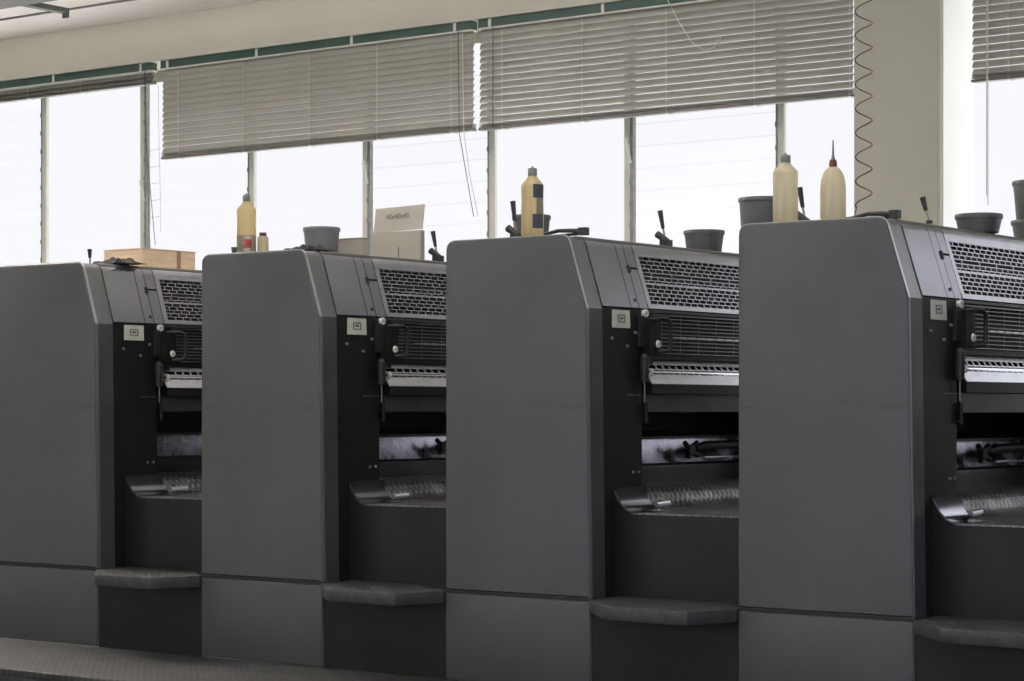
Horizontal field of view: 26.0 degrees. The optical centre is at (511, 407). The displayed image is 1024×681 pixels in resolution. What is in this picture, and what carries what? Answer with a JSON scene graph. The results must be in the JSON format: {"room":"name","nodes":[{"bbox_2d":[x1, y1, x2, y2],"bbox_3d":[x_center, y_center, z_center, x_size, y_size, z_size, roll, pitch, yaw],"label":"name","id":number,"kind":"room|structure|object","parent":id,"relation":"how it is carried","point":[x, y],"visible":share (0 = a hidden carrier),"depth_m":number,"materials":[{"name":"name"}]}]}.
{"room":"print shop","nodes":[
{"label":"print shop","id":0,"kind":"room"},
{"bbox_2d":[0,0,268,39],"bbox_3d":[-2.897,-2.950,7.460,20.500,0.100,16.600,0,0,36],"label":"ceiling","id":1,"kind":"structure","parent":0,"point":[137,9],"depth_m":16.27,"materials":[{"name":"paint"}]},
{"bbox_2d":[0,0,68,18],"bbox_3d":[-2.865,-2.785,14.687,4.000,0.230,0.590,0,0,36],"label":"channel","id":2,"kind":"object","parent":1,"relation":"hanging from","point":[35,4],"visible":1,"depth_m":14.93,"materials":[{"name":"metal"}]},
{"bbox_2d":[0,0,134,20],"bbox_3d":[1.115,-2.894,12.926,20.500,0.012,0.020,0,0,36],"label":"trim","id":3,"kind":"structure","parent":1,"relation":"attached to","point":[119,1],"depth_m":16.06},
{"bbox_2d":[854,0,872,215],"bbox_3d":[1.316,-1.799,8.285,0.084,2.206,0.081,0,0,36],"label":"coiled hose","id":4,"kind":"object","parent":1,"relation":"hanging from","point":[869,0],"visible":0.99,"depth_m":8.28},
{"bbox_2d":[6,638,467,680],"bbox_3d":[-2.897,1.400,7.460,20.500,0.100,16.600,0,0,36],"label":"floor","id":5,"kind":"structure","parent":0,"point":[6,638],"depth_m":11.91,"materials":[{"name":"grey concrete"}]},
{"bbox_2d":[0,262,204,656],"bbox_3d":[-1.357,0.260,11.164,1.388,1.901,2.486,0,0,36],"label":"printing press","id":6,"kind":"object","parent":5,"relation":"on","point":[101,363],"visible":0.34,"depth_m":10.52,"materials":[{"name":"grey paint"}]},
{"bbox_2d":[87,249,91,263],"bbox_3d":[-2.063,-0.734,10.843,0.028,0.086,0.024,0,0,36],"label":"lever","id":7,"kind":"object","parent":6,"relation":"on","point":[88,250],"visible":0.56,"depth_m":10.84,"materials":[{"name":"black rubber"}]},
{"bbox_2d":[92,257,143,264],"bbox_3d":[-1.899,-0.710,10.697,0.238,0.036,0.154,0,0,36],"label":"rag","id":8,"kind":"object","parent":6,"relation":"on","point":[129,261],"visible":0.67,"depth_m":10.65,"materials":[{"name":"grey fabric"}]},
{"bbox_2d":[130,329,138,335],"bbox_3d":[-1.799,-0.360,10.561,0.003,0.032,0.054,0,0,36],"label":"print","id":9,"kind":"object","parent":6,"relation":"attached to","point":[133,332],"depth_m":10.56},
{"bbox_2d":[103,248,195,269],"bbox_3d":[-1.813,-0.739,11.109,0.278,0.094,0.373,0,0,36],"label":"wooden box","id":10,"kind":"object","parent":6,"relation":"on","point":[151,257],"visible":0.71,"depth_m":10.99,"materials":[{"name":"brown wood"}]},
{"bbox_2d":[157,455,201,471],"bbox_3d":[-1.519,0.285,11.462,0.060,0.094,1.477,0,0,36],"label":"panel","id":11,"kind":"object","parent":6,"relation":"on","point":[165,463],"depth_m":11.20,"materials":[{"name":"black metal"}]},
{"bbox_2d":[157,427,201,434],"bbox_3d":[-1.542,0.116,11.479,0.086,0.036,1.477,0,0,36],"label":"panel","id":12,"kind":"object","parent":6,"relation":"on","point":[160,430],"depth_m":11.26,"materials":[{"name":"black metal"}]},
{"bbox_2d":[157,434,201,455],"bbox_3d":[-1.520,0.189,11.463,0.031,0.107,1.477,0,0,36],"label":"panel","id":13,"kind":"object","parent":6,"relation":"on","point":[167,444],"depth_m":11.24,"materials":[{"name":"grey metal"}]},
{"bbox_2d":[0,638,463,680],"bbox_3d":[-0.829,1.232,9.011,7.200,0.237,0.828,0,0,36],"label":"footboard","id":14,"kind":"object","parent":5,"relation":"on","point":[20,660],"visible":1,"depth_m":9.48,"materials":[{"name":"grey paint"}]},
{"bbox_2d":[202,249,446,678],"bbox_3d":[-0.238,0.260,10.343,1.388,1.901,2.486,0,0,36],"label":"printing press","id":15,"kind":"object","parent":5,"relation":"on","point":[324,373],"visible":0.53,"depth_m":9.71,"materials":[{"name":"metal"}]},
{"bbox_2d":[231,247,236,252],"bbox_3d":[-1.253,-0.709,10.013,0.030,0.034,0.030,0,0,36],"label":"cup","id":16,"kind":"object","parent":15,"relation":"on","point":[233,249],"visible":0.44,"depth_m":10.00,"materials":[{"name":"plastic"}]},
{"bbox_2d":[237,193,255,252],"bbox_3d":[-1.189,-0.827,9.928,0.086,0.270,0.086,0,0,36],"label":"squeeze bottle","id":17,"kind":"object","parent":15,"relation":"on","point":[246,212],"visible":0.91,"depth_m":9.90,"materials":[{"name":"plastic"}]},
{"bbox_2d":[243,236,251,251],"bbox_3d":[-1.175,-0.728,9.849,0.038,0.072,0.037,0,0,36],"label":"label","id":18,"kind":"object","parent":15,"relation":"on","point":[247,240],"visible":1,"depth_m":9.83,"materials":[{"name":"red paper"}]},
{"bbox_2d":[257,232,268,250],"bbox_3d":[-1.113,-0.738,9.916,0.052,0.093,0.052,0,0,36],"label":"jar","id":19,"kind":"object","parent":15,"relation":"on","point":[262,240],"visible":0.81,"depth_m":9.90,"materials":[{"name":"plastic"}]},
{"bbox_2d":[284,244,334,250],"bbox_3d":[-0.901,-0.707,9.791,0.216,0.030,0.121,0,0,36],"label":"rag","id":20,"kind":"object","parent":15,"relation":"on","point":[303,247],"visible":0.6,"depth_m":9.75,"materials":[{"name":"grey fabric"}]},
{"bbox_2d":[303,226,339,251],"bbox_3d":[-0.882,-0.764,10.273,0.175,0.144,0.175,0,0,36],"label":"bucket","id":21,"kind":"object","parent":15,"relation":"on","point":[326,236],"visible":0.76,"depth_m":10.21,"materials":[{"name":"plastic"}]},
{"bbox_2d":[338,237,369,254],"bbox_3d":[-0.744,-0.742,10.377,0.166,0.101,0.056,0,0,36],"label":"carton","id":22,"kind":"object","parent":15,"relation":"on","point":[361,245],"visible":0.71,"depth_m":10.34,"materials":[{"name":"grey cardboard"}]},
{"bbox_2d":[353,322,360,329],"bbox_3d":[-0.680,-0.360,9.739,0.003,0.032,0.054,0,0,36],"label":"print","id":23,"kind":"object","parent":15,"relation":"attached to","point":[356,325],"depth_m":9.74},
{"bbox_2d":[372,204,424,259],"bbox_3d":[-0.543,-0.829,10.588,0.305,0.274,0.031,0,0,36],"label":"carton","id":24,"kind":"object","parent":15,"relation":"on","point":[401,243],"visible":1,"depth_m":10.57,"materials":[{"name":"grey cardboard"}]},
{"bbox_2d":[379,458,445,476],"bbox_3d":[-0.400,0.285,10.641,0.060,0.094,1.477,0,0,36],"label":"panel","id":25,"kind":"object","parent":15,"relation":"on","point":[388,467],"depth_m":10.49,"materials":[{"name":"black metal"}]},
{"bbox_2d":[379,428,445,436],"bbox_3d":[-0.423,0.116,10.658,0.086,0.036,1.477,0,0,36],"label":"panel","id":26,"kind":"object","parent":15,"relation":"on","point":[416,432],"depth_m":10.59,"materials":[{"name":"black metal"}]},
{"bbox_2d":[379,436,445,459],"bbox_3d":[-0.401,0.189,10.642,0.031,0.107,1.477,0,0,36],"label":"panel","id":27,"kind":"object","parent":15,"relation":"on","point":[390,447],"depth_m":10.53,"materials":[{"name":"silver metal"}]},
{"bbox_2d":[428,231,443,260],"bbox_3d":[-0.362,-0.765,10.500,0.076,0.148,0.036,0,0,36],"label":"lever","id":28,"kind":"object","parent":15,"relation":"on","point":[436,256],"visible":0.97,"depth_m":10.49,"materials":[{"name":"black rubber"}]},
{"bbox_2d":[446,234,739,680],"bbox_3d":[0.881,0.260,9.521,1.388,1.901,2.486,0,0,36],"label":"printing press","id":29,"kind":"object","parent":5,"relation":"on","point":[592,384],"visible":0.69,"depth_m":8.90,"materials":[{"name":"metal"}]},
{"bbox_2d":[505,201,521,236],"bbox_3d":[0.006,-0.775,9.187,0.076,0.166,0.036,0,0,36],"label":"lever","id":30,"kind":"object","parent":29,"relation":"on","point":[513,232],"visible":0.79,"depth_m":9.18,"materials":[{"name":"black rubber"}]},
{"bbox_2d":[512,214,550,232],"bbox_3d":[0.082,-0.751,9.330,0.165,0.118,0.165,0,0,36],"label":"bucket","id":31,"kind":"object","parent":29,"relation":"on","point":[547,218],"visible":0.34,"depth_m":9.28,"materials":[{"name":"plastic"}]},
{"bbox_2d":[521,166,543,235],"bbox_3d":[0.083,-0.832,8.920,0.092,0.280,0.091,0,0,36],"label":"squeeze bottle","id":32,"kind":"object","parent":29,"relation":"on","point":[532,188],"visible":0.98,"depth_m":8.88,"materials":[{"name":"plastic"}]},
{"bbox_2d":[544,227,588,235],"bbox_3d":[0.193,-0.707,8.963,0.269,0.034,0.040,0,0,33],"label":"gun","id":33,"kind":"object","parent":29,"relation":"on","point":[582,231],"visible":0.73,"depth_m":8.92,"materials":[{"name":"grey paint"}]},
{"bbox_2d":[618,314,624,322],"bbox_3d":[0.440,-0.360,8.918,0.003,0.032,0.054,0,0,36],"label":"print","id":34,"kind":"object","parent":29,"relation":"attached to","point":[621,317],"depth_m":8.92},
{"bbox_2d":[655,210,672,245],"bbox_3d":[0.647,-0.770,9.511,0.076,0.157,0.036,0,0,36],"label":"lever","id":35,"kind":"object","parent":29,"relation":"on","point":[663,240],"visible":0.97,"depth_m":9.50,"materials":[{"name":"black rubber"}]},
{"bbox_2d":[642,460,738,482],"bbox_3d":[0.720,0.285,9.819,0.060,0.094,1.477,0,0,36],"label":"panel","id":36,"kind":"object","parent":29,"relation":"on","point":[653,471],"depth_m":9.86,"materials":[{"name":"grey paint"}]},
{"bbox_2d":[642,437,738,463],"bbox_3d":[0.718,0.189,9.820,0.031,0.107,1.477,0,0,36],"label":"mechanism","id":37,"kind":"object","parent":29,"relation":"on","point":[655,450],"depth_m":9.85,"materials":[{"name":"silver metal"}]},
{"bbox_2d":[683,229,724,251],"bbox_3d":[0.869,-0.747,10.030,0.188,0.110,0.188,0,0,36],"label":"bucket","id":38,"kind":"object","parent":29,"relation":"on","point":[703,239],"visible":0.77,"depth_m":9.96,"materials":[{"name":"plastic"}]},
{"bbox_2d":[738,196,772,226],"bbox_3d":[1.170,-0.833,10.306,0.240,0.283,0.240,0,0,36],"label":"bucket","id":39,"kind":"object","parent":29,"relation":"on","point":[753,209],"visible":0.45,"depth_m":10.21,"materials":[{"name":"plastic"}]},
{"bbox_2d":[739,216,1023,680],"bbox_3d":[2.000,0.260,8.700,1.388,1.901,2.486,0,0,36],"label":"printing press","id":40,"kind":"object","parent":5,"relation":"on","point":[881,359],"visible":1,"depth_m":8.09,"materials":[{"name":"metal"}]},
{"bbox_2d":[773,153,797,221],"bbox_3d":[1.021,-0.822,8.281,0.094,0.260,0.094,0,0,36],"label":"squeeze bottle","id":41,"kind":"object","parent":40,"relation":"on","point":[785,176],"visible":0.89,"depth_m":8.24,"materials":[{"name":"plastic"}]},
{"bbox_2d":[798,187,809,220],"bbox_3d":[1.114,-0.770,8.511,0.076,0.157,0.036,0,0,36],"label":"lever","id":42,"kind":"object","parent":40,"relation":"on","point":[801,217],"visible":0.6,"depth_m":8.50,"materials":[{"name":"black rubber"}]},
{"bbox_2d":[820,140,845,218],"bbox_3d":[1.178,-0.838,8.141,0.094,0.292,0.094,0,0,36],"label":"squeeze bottle","id":43,"kind":"object","parent":40,"relation":"on","point":[833,185],"visible":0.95,"depth_m":8.11,"materials":[{"name":"plastic"}]},
{"bbox_2d":[846,210,900,218],"bbox_3d":[1.321,-0.707,8.177,0.241,0.034,0.040,0,0,35],"label":"gun","id":44,"kind":"object","parent":40,"relation":"on","point":[893,214],"visible":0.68,"depth_m":8.14,"materials":[{"name":"grey paint"}]},
{"bbox_2d":[920,196,932,223],"bbox_3d":[1.555,-0.743,8.330,0.051,0.103,0.024,0,0,36],"label":"lever","id":45,"kind":"object","parent":40,"relation":"on","point":[922,199],"visible":1,"depth_m":8.33,"materials":[{"name":"black rubber"}]},
{"bbox_2d":[936,305,942,313],"bbox_3d":[1.558,-0.360,8.096,0.003,0.032,0.054,0,0,36],"label":"print","id":46,"kind":"object","parent":40,"relation":"attached to","point":[939,308],"depth_m":8.10},
{"bbox_2d":[954,212,1002,233],"bbox_3d":[1.847,-0.729,8.778,0.190,0.075,0.190,0,0,36],"label":"bucket","id":47,"kind":"object","parent":40,"relation":"on","point":[987,222],"visible":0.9,"depth_m":8.70,"materials":[{"name":"plastic"}]},
{"bbox_2d":[957,464,1023,487],"bbox_3d":[1.839,0.285,8.998,0.060,0.094,1.477,0,0,36],"label":"panel","id":48,"kind":"object","parent":40,"relation":"on","point":[968,475],"depth_m":9.12,"materials":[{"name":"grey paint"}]},
{"bbox_2d":[957,440,1023,467],"bbox_3d":[1.837,0.189,8.999,0.031,0.107,1.477,0,0,36],"label":"mechanism","id":49,"kind":"object","parent":40,"relation":"on","point":[966,449],"depth_m":9.14,"materials":[{"name":"black metal"}]},
{"bbox_2d":[1011,219,1023,237],"bbox_3d":[2.221,-0.742,9.372,0.224,0.100,0.224,0,0,36],"label":"bucket","id":50,"kind":"object","parent":40,"relation":"on","point":[1017,225],"visible":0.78,"depth_m":9.32,"materials":[{"name":"plastic"}]},
{"bbox_2d":[1012,180,1023,219],"bbox_3d":[2.221,-0.873,9.372,0.215,0.170,0.215,0,0,36],"label":"bucket","id":51,"kind":"object","parent":50,"relation":"on","point":[1018,185],"visible":0.95,"depth_m":9.33,"materials":[{"name":"plastic"}]},
{"bbox_2d":[0,0,628,81],"bbox_3d":[1.615,-0.775,13.607,20.500,4.249,0.450,0,0,36],"label":"wall","id":52,"kind":"structure","parent":0,"point":[271,23],"depth_m":15.98,"materials":[{"name":"paint"}]},
{"bbox_2d":[0,98,43,263],"bbox_3d":[-4.200,-1.250,18.075,1.141,2.650,0.064,0,0,36],"label":"window","id":53,"kind":"structure","parent":52,"relation":"in","point":[42,99],"depth_m":17.74,"materials":[{"name":"metal"}]},
{"bbox_2d":[0,62,160,247],"bbox_3d":[-3.836,-1.867,17.380,3.040,1.435,0.091,0,0,36],"label":"blind","id":54,"kind":"object","parent":52,"relation":"attached to","point":[138,75],"visible":0.99,"depth_m":16.93,"materials":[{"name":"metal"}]},
{"bbox_2d":[44,86,141,262],"bbox_3d":[-3.284,-1.250,17.420,1.110,2.650,0.036,0,0,36],"label":"window","id":55,"kind":"structure","parent":52,"relation":"in","point":[46,100],"depth_m":17.73,"materials":[{"name":"metal"}]},
{"bbox_2d":[139,85,250,247],"bbox_3d":[-2.390,-1.250,16.746,1.151,2.650,0.064,0,0,36],"label":"window","id":56,"kind":"structure","parent":52,"relation":"in","point":[145,188],"depth_m":17.06,"materials":[{"name":"metal"}]},
{"bbox_2d":[251,102,364,250],"bbox_3d":[-1.476,-1.250,16.093,1.095,2.650,0.036,0,0,36],"label":"window","id":57,"kind":"structure","parent":52,"relation":"in","point":[253,154],"depth_m":16.40,"materials":[{"name":"metal"}]},
{"bbox_2d":[160,21,477,216],"bbox_3d":[-1.402,-1.927,15.593,2.978,1.316,0.091,0,0,36],"label":"blind","id":58,"kind":"object","parent":52,"relation":"attached to","point":[415,56],"visible":1,"depth_m":15.54,"materials":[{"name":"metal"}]},
{"bbox_2d":[17,0,834,101],"bbox_3d":[-2.141,-2.533,16.594,10.910,0.085,0.080,0,0,36],"label":"trim","id":59,"kind":"structure","parent":52,"relation":"attached to","point":[159,75],"depth_m":15.15,"materials":[{"name":"metal"}]},
{"bbox_2d":[362,42,491,254],"bbox_3d":[-0.594,-1.250,15.428,1.136,2.650,0.064,0,0,36],"label":"window","id":60,"kind":"structure","parent":52,"relation":"in","point":[367,165],"depth_m":15.72,"materials":[{"name":"metal"}]},
{"bbox_2d":[492,48,626,240],"bbox_3d":[0.316,-1.250,14.778,1.100,2.650,0.036,0,0,36],"label":"window","id":61,"kind":"structure","parent":52,"relation":"in","point":[494,132],"depth_m":15.08,"materials":[{"name":"metal"}]},
{"bbox_2d":[477,0,853,130],"bbox_3d":[0.896,-2.219,13.904,2.772,0.765,0.094,0,0,36],"label":"blind","id":62,"kind":"object","parent":52,"relation":"attached to","point":[632,9],"visible":1,"depth_m":13.89,"materials":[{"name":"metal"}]},
{"bbox_2d":[624,7,780,252],"bbox_3d":[1.206,-1.250,14.107,1.151,2.650,0.064,0,0,36],"label":"window","id":63,"kind":"structure","parent":52,"relation":"in","point":[630,141],"depth_m":14.42,"materials":[{"name":"glass"}]},
{"bbox_2d":[781,6,786,154],"bbox_3d":[1.962,-1.250,13.569,0.705,2.650,0.036,0,0,36],"label":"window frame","id":64,"kind":"structure","parent":52,"relation":"in","point":[783,106],"depth_m":13.76,"materials":[{"name":"metal"}]},
{"bbox_2d":[942,0,973,227],"bbox_3d":[2.597,-1.238,12.905,0.008,2.675,0.420,0,0,36],"label":"trim","id":65,"kind":"structure","parent":52,"relation":"attached to","point":[957,70],"depth_m":12.87,"materials":[{"name":"white paint"}]},
{"bbox_2d":[971,0,1023,204],"bbox_3d":[3.732,-1.867,11.824,2.767,1.435,0.091,0,0,36],"label":"blind","id":66,"kind":"object","parent":52,"relation":"attached to","point":[1013,72],"visible":1,"depth_m":12.55,"materials":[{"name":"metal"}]},
{"bbox_2d":[854,0,941,225],"bbox_3d":[2.364,-1.238,13.057,0.550,2.675,0.451,0,0,36],"label":"wall column","id":67,"kind":"structure","parent":0,"point":[904,157],"depth_m":12.86,"materials":[{"name":"paint"}]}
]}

